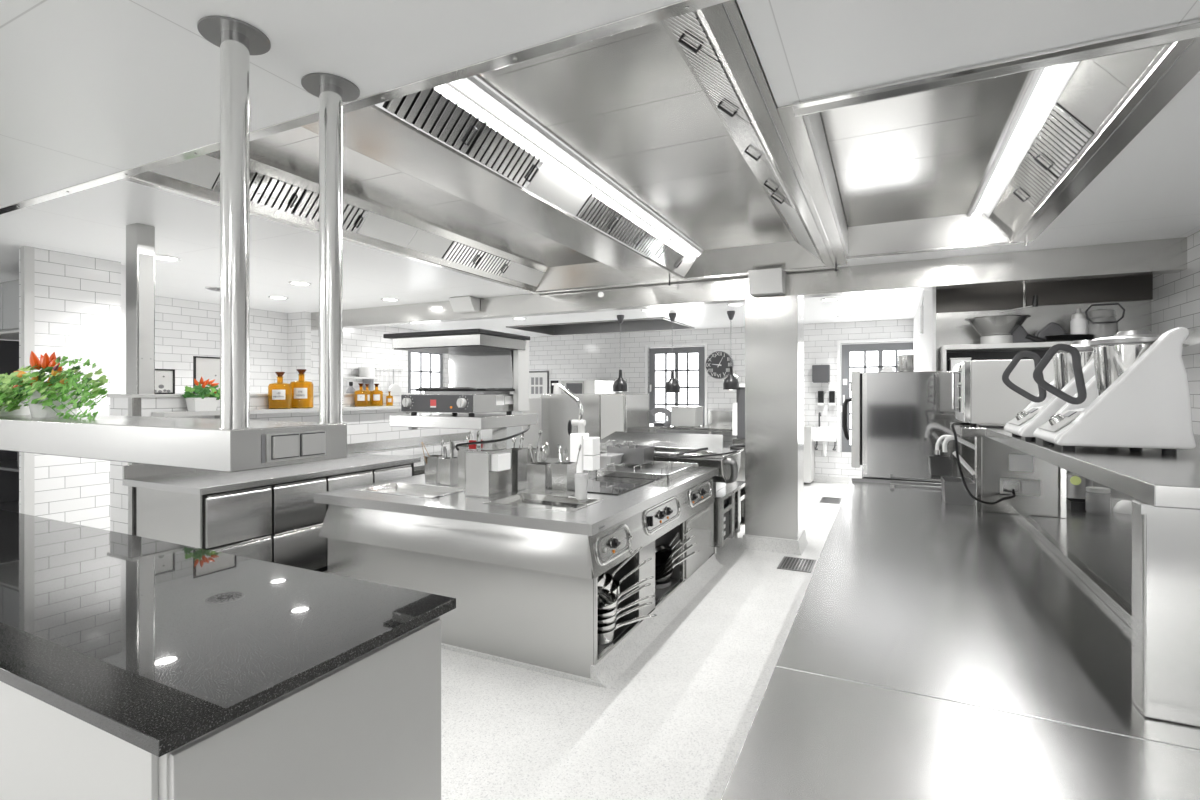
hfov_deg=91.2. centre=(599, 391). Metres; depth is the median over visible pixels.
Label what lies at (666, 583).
frying pan
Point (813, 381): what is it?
outlet
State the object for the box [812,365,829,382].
dispenser
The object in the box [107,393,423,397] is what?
trim
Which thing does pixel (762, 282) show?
junction cover
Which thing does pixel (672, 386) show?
heat lamp
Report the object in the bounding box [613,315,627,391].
heat lamp
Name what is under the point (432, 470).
container
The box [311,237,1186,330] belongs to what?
ceiling beam
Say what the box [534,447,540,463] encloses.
whisk
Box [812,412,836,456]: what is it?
basin
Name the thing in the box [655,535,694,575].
frying pan
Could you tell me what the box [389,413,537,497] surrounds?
stand
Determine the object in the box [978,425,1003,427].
power cord
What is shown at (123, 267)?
wall
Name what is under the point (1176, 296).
wall
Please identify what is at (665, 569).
bowl
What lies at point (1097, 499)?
storage jar
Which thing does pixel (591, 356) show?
wall
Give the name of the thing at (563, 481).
container
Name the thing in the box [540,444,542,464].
spoon
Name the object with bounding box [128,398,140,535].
trim
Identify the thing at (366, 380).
wall shelf
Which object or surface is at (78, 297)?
wall partition
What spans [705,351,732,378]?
wall clock
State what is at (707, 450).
countertop
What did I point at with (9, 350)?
tall cabinet
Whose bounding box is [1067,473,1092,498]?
spice jar
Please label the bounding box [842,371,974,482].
blast chiller
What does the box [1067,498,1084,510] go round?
baking tray
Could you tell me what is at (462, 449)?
container
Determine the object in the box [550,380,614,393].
oven
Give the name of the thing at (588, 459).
tap
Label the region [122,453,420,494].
countertop
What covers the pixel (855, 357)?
window
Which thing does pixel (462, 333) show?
hood
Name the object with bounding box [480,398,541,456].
locker
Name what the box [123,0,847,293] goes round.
canopy
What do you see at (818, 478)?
baseboard
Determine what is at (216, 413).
shelf
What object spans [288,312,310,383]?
wall
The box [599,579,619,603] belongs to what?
bowl
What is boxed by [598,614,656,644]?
saucepan
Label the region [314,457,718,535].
island countertop
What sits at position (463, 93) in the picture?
lamp
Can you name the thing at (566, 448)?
whisk
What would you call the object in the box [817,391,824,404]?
soap dispenser
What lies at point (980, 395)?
countertop oven
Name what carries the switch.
attached to the stand at (487, 468)
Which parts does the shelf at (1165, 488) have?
edge trim, socket lid, socket plate, junction plate, socket lid, edge trim, shelf, leg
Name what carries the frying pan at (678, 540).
on the frying pan at (689, 538)
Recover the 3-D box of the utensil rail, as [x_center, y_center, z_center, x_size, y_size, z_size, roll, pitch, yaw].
[-3.952,-0.174,10.970,0.069,0.513,0.657,0,0,26]
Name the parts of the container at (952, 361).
lid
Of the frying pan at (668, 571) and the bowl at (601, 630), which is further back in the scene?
the frying pan at (668, 571)
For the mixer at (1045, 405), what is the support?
on the shelf at (1165, 488)
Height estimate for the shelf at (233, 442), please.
1.072 m
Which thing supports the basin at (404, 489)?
in the island countertop
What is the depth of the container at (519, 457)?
4.27 m
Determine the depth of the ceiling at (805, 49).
3.85 m
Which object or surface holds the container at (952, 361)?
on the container
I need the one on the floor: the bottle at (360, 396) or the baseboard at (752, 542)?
the baseboard at (752, 542)
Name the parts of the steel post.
plate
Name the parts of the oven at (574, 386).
door, glass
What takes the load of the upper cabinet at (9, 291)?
attached to the wall at (123, 267)
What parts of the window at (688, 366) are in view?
pane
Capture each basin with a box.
[359,483,463,496]
[489,493,596,510]
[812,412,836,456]
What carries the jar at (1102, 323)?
on the shelf at (996, 351)
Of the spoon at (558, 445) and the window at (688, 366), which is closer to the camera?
the spoon at (558, 445)
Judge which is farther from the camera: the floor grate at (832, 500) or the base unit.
the floor grate at (832, 500)
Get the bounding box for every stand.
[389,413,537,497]
[732,438,744,480]
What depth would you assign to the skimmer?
10.99 m
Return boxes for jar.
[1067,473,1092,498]
[1085,303,1124,338]
[1085,487,1110,514]
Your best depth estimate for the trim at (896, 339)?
10.38 m
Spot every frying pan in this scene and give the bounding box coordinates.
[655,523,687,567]
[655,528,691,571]
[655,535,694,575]
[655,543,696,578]
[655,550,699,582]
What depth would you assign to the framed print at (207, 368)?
4.90 m
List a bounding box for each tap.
[553,383,599,472]
[934,435,952,454]
[942,436,974,451]
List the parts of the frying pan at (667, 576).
handle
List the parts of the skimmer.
dish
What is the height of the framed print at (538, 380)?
0.635 m
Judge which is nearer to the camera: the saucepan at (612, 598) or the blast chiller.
the saucepan at (612, 598)
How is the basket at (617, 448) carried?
on the island countertop
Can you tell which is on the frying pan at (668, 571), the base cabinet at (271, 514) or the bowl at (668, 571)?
the bowl at (668, 571)
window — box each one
[408,351,442,392]
[649,347,704,424]
[842,342,912,451]
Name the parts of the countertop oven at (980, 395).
handle, door, knob, control panel, frame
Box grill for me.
[383,328,529,416]
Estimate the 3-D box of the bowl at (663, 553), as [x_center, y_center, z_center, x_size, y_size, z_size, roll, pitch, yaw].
[0.461,1.299,4.602,0.246,0.036,0.246,-38,18,-24]
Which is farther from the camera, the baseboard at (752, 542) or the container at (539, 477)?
the baseboard at (752, 542)
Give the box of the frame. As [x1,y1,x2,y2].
[596,461,698,480]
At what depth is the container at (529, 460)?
4.58 m
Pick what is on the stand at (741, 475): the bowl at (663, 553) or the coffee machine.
the coffee machine
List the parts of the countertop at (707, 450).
lid, lid handle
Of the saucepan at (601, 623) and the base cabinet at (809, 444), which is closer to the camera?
the saucepan at (601, 623)
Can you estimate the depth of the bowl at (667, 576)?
4.49 m
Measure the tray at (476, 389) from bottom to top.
0.018 m
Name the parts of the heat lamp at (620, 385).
lamp shade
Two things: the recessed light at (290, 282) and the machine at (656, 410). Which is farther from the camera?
the machine at (656, 410)
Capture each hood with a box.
[383,328,529,340]
[392,334,524,349]
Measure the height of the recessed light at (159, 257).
0.012 m
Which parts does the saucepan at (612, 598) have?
handle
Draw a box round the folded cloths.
[880,366,894,371]
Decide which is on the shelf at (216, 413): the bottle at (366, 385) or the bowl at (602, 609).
the bottle at (366, 385)
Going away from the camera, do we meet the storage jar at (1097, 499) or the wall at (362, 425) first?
the storage jar at (1097, 499)
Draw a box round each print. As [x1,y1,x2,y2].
[155,369,174,393]
[193,356,219,393]
[529,371,548,397]
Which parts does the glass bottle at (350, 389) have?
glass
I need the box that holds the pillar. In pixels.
[745,295,803,539]
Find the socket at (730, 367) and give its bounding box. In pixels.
[729,366,732,374]
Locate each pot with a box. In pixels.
[0,398,30,415]
[27,390,79,417]
[358,367,374,376]
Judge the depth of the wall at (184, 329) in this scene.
8.81 m
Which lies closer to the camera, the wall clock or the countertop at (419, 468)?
the countertop at (419, 468)
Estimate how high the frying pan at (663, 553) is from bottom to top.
0.323 m
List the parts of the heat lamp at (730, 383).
lamp shade, coiled cord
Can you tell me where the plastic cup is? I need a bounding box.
[574,473,587,499]
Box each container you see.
[423,455,447,483]
[438,457,458,485]
[458,445,479,487]
[512,448,527,490]
[527,448,538,462]
[527,462,551,493]
[550,461,577,496]
[599,453,623,468]
[948,358,970,370]
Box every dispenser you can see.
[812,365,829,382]
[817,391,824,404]
[828,391,835,404]
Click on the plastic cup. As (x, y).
(581, 479)
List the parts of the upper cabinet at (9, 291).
door, light rail, door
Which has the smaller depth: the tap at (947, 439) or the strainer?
the tap at (947, 439)
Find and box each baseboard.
[740,529,807,554]
[813,475,859,483]
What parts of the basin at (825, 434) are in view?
bowl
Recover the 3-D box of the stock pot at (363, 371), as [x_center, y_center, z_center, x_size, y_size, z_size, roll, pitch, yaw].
[-4.122,-0.338,10.380,0.284,0.180,0.284,0,0,26]
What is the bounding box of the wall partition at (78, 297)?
[35,248,120,530]
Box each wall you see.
[0,265,125,393]
[19,248,20,512]
[110,398,127,533]
[141,396,473,455]
[155,296,479,445]
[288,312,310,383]
[510,319,912,477]
[913,289,935,371]
[936,283,1151,498]
[1152,231,1199,434]
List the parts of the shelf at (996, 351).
panel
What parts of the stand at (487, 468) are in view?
plate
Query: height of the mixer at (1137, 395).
0.408 m
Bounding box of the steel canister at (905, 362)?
[897,355,913,371]
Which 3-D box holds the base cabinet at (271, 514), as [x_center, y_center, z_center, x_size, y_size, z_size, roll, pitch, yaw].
[-2.128,1.073,5.689,0.918,1.095,3.845,0,0,26]
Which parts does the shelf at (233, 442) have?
shelf, ceiling plate, socket lid, socket plate, socket lid, ceiling plate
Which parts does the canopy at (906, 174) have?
recess panel, panel, blank plate, handle, handle, blank plate, blank plate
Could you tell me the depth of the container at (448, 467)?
4.48 m
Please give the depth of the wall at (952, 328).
5.61 m
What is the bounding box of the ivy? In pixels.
[0,373,30,415]
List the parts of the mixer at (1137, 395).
knob, handle, control panel, lid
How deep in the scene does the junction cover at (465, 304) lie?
7.59 m
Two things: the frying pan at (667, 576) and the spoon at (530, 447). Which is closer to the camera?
the spoon at (530, 447)
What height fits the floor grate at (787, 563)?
0.006 m
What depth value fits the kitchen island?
3.68 m
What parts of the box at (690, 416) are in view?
lid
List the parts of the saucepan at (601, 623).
handle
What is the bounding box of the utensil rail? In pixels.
[375,368,401,392]
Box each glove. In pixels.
[1012,325,1045,342]
[1035,322,1068,338]
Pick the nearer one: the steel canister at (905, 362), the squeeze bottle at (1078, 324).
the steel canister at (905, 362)
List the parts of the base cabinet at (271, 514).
drawer, handle, handle, drawer, handle, drawer, drawer, handle, drawer, handle, drawer, handle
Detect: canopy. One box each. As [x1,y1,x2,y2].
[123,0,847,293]
[506,317,694,334]
[800,38,1199,258]
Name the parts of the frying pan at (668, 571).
handle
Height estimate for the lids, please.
0.058 m
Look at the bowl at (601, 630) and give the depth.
3.47 m
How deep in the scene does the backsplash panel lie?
8.63 m
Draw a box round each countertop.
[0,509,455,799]
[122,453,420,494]
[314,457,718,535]
[409,449,457,475]
[598,431,744,491]
[649,411,731,434]
[721,478,1199,799]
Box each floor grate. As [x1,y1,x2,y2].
[777,556,815,572]
[819,497,841,503]
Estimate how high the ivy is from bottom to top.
0.166 m
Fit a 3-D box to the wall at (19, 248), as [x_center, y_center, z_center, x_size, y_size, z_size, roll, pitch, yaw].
[-4.878,0.200,4.971,0.130,2.840,0.008,0,0,26]
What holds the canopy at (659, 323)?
attached to the ceiling at (805, 49)
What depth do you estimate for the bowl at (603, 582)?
3.53 m
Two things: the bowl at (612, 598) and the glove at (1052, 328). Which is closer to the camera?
the bowl at (612, 598)
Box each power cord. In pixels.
[455,425,530,450]
[951,422,1015,504]
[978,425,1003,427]
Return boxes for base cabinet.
[122,432,469,572]
[804,425,814,482]
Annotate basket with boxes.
[606,440,637,466]
[622,441,654,467]
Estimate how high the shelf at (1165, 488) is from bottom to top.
0.520 m
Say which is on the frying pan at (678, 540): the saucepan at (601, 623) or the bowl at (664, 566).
the bowl at (664, 566)
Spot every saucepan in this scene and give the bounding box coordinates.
[598,536,632,593]
[598,547,642,599]
[598,576,653,613]
[598,583,650,619]
[598,595,655,626]
[598,602,652,633]
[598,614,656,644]
[599,558,651,603]
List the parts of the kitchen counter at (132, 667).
panel, panel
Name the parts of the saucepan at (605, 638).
handle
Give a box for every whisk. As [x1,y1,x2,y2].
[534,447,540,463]
[542,445,547,464]
[558,448,564,463]
[563,448,569,463]
[952,451,974,482]
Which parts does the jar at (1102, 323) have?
lid, glass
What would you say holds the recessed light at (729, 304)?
in the ceiling at (805, 49)
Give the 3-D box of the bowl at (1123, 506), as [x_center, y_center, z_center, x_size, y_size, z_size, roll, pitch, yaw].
[3.137,0.684,3.502,0.120,0.072,0.120,0,0,26]
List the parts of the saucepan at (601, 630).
handle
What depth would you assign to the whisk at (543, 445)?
4.14 m
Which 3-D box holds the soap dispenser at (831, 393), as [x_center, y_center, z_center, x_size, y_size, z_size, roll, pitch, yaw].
[4.107,0.116,10.403,0.111,0.249,0.100,0,0,26]
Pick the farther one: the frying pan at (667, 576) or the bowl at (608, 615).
the frying pan at (667, 576)
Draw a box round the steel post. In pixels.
[126,223,154,393]
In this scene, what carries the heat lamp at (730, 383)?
hanging from the ceiling at (805, 49)
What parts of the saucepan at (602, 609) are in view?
handle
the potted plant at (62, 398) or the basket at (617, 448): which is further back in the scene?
the basket at (617, 448)
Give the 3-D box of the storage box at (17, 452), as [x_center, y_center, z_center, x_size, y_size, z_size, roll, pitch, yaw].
[-5.280,0.605,5.595,0.300,0.219,0.300,0,0,26]
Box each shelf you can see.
[0,16,359,471]
[152,405,410,418]
[343,377,377,390]
[389,413,537,429]
[950,422,1199,726]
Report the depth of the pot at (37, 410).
2.06 m
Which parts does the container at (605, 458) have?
lid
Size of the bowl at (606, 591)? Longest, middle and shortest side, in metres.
0.178 x 0.178 x 0.077 m
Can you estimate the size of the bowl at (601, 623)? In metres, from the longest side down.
0.178 x 0.178 x 0.077 m
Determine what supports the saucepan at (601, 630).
on the saucepan at (605, 638)
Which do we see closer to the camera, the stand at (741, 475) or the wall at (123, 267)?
the wall at (123, 267)
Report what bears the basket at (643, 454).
on the frame
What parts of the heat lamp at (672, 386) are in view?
lamp shade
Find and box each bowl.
[598,573,607,593]
[598,573,614,599]
[598,595,617,613]
[598,602,617,619]
[598,614,615,626]
[598,620,615,633]
[598,626,615,644]
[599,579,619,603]
[655,545,671,567]
[655,554,671,571]
[655,560,671,575]
[655,563,672,578]
[655,567,672,582]
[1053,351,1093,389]
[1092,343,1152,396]
[1113,500,1131,513]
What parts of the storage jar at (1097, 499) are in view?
lid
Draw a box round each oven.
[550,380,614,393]
[952,359,1053,426]
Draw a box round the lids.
[1044,334,1094,341]
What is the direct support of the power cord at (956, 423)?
hanging from the countertop oven at (980, 395)
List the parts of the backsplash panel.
door, door, panel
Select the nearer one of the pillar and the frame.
the frame
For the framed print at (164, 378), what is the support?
on the trim at (314, 394)
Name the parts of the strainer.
crank knob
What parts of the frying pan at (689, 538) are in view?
handle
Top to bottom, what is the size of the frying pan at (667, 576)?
0.208 m
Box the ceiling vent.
[205,286,219,291]
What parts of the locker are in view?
door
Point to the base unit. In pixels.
(729, 504)
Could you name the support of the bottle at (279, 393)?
on the shelf at (216, 413)
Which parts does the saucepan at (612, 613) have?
handle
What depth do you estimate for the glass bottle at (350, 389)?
6.07 m
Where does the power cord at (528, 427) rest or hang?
attached to the stand at (487, 468)
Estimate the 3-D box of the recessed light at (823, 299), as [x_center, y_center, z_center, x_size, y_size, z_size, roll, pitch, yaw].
[3.032,-1.214,7.756,0.230,0.012,0.230,0,0,26]
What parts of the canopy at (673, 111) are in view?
blank plate, handle, blank plate, recess panel, blank plate, handle, blank plate, handle, blank plate, recess panel, blank plate, panel, handle, handle, handle, handle, handle, blank plate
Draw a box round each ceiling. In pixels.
[0,0,680,207]
[0,0,1199,336]
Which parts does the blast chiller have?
handle, door, edge trim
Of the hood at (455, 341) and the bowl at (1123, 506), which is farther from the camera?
the hood at (455, 341)
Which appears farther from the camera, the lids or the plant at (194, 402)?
the lids
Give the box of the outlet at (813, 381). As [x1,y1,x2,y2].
[813,381,827,382]
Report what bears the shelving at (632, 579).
attached to the kitchen island
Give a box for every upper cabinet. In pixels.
[0,280,18,339]
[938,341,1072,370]
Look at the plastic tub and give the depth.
3.76 m
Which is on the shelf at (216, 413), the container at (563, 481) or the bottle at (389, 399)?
the bottle at (389, 399)
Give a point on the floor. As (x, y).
(676, 723)
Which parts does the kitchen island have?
control panel, knob, knob, control panel, knob, knob, door, handle, control panel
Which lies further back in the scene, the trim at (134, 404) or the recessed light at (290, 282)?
the recessed light at (290, 282)
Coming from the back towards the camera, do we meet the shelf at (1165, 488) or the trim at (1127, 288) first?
the trim at (1127, 288)
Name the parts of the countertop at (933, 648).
raised rail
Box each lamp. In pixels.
[436,76,701,260]
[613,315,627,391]
[665,313,679,392]
[723,311,738,389]
[920,302,923,333]
[968,61,1079,217]
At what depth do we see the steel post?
4.29 m
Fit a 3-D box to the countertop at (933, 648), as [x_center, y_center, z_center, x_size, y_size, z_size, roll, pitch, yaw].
[1.964,1.151,2.045,2.265,0.937,4.900,0,0,26]
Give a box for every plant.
[0,351,108,419]
[182,377,219,410]
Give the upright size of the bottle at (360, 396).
0.235 m
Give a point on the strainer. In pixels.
(992, 329)
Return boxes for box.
[17,452,18,466]
[670,406,703,426]
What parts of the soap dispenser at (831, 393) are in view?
casing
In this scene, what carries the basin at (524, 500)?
in the island countertop
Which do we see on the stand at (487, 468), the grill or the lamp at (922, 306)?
the grill
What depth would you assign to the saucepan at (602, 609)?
3.59 m
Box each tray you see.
[415,388,514,390]
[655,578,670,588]
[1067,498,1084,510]
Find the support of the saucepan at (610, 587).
on the saucepan at (612, 598)
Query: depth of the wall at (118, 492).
4.30 m
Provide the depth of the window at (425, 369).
11.94 m
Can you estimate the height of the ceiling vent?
0.012 m
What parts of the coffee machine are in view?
panel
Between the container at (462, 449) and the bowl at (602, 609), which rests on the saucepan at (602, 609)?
the bowl at (602, 609)
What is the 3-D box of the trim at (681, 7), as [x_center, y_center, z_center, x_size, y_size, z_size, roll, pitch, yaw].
[-2.655,-0.891,2.732,11.430,0.037,0.044,0,0,26]
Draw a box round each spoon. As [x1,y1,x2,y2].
[528,443,533,463]
[537,429,541,446]
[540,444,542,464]
[557,444,561,463]
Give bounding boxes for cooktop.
[587,476,653,494]
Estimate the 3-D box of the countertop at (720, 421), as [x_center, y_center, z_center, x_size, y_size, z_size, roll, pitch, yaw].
[2.117,0.995,10.885,2.850,1.250,0.920,0,0,26]
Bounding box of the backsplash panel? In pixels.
[541,394,648,458]
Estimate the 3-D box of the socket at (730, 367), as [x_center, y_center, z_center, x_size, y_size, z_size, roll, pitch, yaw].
[1.991,-0.305,8.932,0.064,0.150,0.064,0,0,26]
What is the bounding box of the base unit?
[713,481,744,558]
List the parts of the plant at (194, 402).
planter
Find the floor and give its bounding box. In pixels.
[441,481,848,799]
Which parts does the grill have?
knob, control panel, tray handle, heating plate, knob, plate, lift post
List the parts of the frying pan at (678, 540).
handle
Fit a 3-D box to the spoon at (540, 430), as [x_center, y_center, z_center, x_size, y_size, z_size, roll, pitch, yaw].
[-0.507,0.505,4.672,0.117,0.408,0.010,0,0,-42]
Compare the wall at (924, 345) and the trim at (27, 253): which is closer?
the trim at (27, 253)
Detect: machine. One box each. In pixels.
[650,407,670,429]
[732,384,744,438]
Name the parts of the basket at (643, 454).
wire handle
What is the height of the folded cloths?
0.050 m
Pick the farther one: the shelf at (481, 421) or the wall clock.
the wall clock
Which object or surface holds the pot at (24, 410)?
on the shelf at (233, 442)
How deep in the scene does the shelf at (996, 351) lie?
5.54 m
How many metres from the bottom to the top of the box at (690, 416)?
0.370 m
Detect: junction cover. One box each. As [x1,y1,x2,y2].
[449,296,479,312]
[748,268,785,296]
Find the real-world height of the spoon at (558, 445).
0.338 m
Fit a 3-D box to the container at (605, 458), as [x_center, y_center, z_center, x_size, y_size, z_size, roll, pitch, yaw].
[0.088,0.647,5.388,0.169,0.142,0.280,0,0,26]
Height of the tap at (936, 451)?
0.428 m
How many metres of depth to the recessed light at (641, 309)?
8.75 m
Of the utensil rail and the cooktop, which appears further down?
the cooktop
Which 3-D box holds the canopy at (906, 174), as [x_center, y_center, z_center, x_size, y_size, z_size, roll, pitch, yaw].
[2.175,-1.326,3.639,1.405,0.312,3.130,0,0,26]
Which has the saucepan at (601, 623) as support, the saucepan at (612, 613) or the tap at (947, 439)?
the saucepan at (612, 613)
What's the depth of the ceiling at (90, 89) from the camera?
1.54 m
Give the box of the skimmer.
[388,369,400,392]
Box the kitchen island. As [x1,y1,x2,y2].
[314,457,723,687]
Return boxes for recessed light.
[155,255,180,260]
[268,296,287,298]
[289,281,310,284]
[381,298,398,300]
[641,309,655,310]
[727,303,743,305]
[820,298,838,300]
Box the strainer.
[965,295,1037,343]
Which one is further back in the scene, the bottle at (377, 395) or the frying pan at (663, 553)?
the bottle at (377, 395)
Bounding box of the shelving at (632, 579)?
[598,525,679,654]
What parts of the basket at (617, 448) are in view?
wire handle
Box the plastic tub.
[941,477,974,504]
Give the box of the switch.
[469,440,475,448]
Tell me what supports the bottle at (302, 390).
on the shelf at (216, 413)
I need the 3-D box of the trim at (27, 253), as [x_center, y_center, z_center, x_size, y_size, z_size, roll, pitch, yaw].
[-4.834,0.200,4.963,0.067,2.840,0.065,0,0,26]
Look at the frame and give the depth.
5.15 m
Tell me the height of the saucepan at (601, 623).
0.165 m
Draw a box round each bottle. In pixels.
[268,372,291,408]
[290,369,312,408]
[346,382,355,392]
[354,383,367,406]
[365,384,371,405]
[372,384,382,405]
[386,391,392,405]
[1070,308,1087,333]
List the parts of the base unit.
shelf rail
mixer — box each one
[1002,340,1094,440]
[1033,327,1199,454]
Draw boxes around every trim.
[0,0,729,213]
[21,246,34,515]
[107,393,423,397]
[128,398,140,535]
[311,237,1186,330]
[645,338,913,451]
[792,19,1199,116]
[936,275,1152,312]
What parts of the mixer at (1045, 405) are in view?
knob, handle, control panel, lid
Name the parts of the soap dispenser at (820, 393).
casing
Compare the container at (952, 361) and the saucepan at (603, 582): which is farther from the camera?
the container at (952, 361)
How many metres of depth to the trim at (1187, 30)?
2.17 m
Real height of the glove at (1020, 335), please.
0.183 m
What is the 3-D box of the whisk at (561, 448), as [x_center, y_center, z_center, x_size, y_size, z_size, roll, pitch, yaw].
[-0.280,0.555,4.135,0.048,0.311,0.106,0,0,16]
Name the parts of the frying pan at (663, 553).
handle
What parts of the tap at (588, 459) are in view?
lever, spout arm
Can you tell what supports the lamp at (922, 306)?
hanging from the ceiling at (805, 49)
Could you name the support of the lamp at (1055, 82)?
attached to the canopy at (906, 174)
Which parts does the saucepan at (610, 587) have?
handle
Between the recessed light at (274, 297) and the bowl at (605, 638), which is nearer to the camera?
the bowl at (605, 638)
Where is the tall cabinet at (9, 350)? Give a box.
[0,340,18,512]
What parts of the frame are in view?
wire handle, plate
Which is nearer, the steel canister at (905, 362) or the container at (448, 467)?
the container at (448, 467)
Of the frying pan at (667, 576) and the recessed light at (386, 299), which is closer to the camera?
the frying pan at (667, 576)

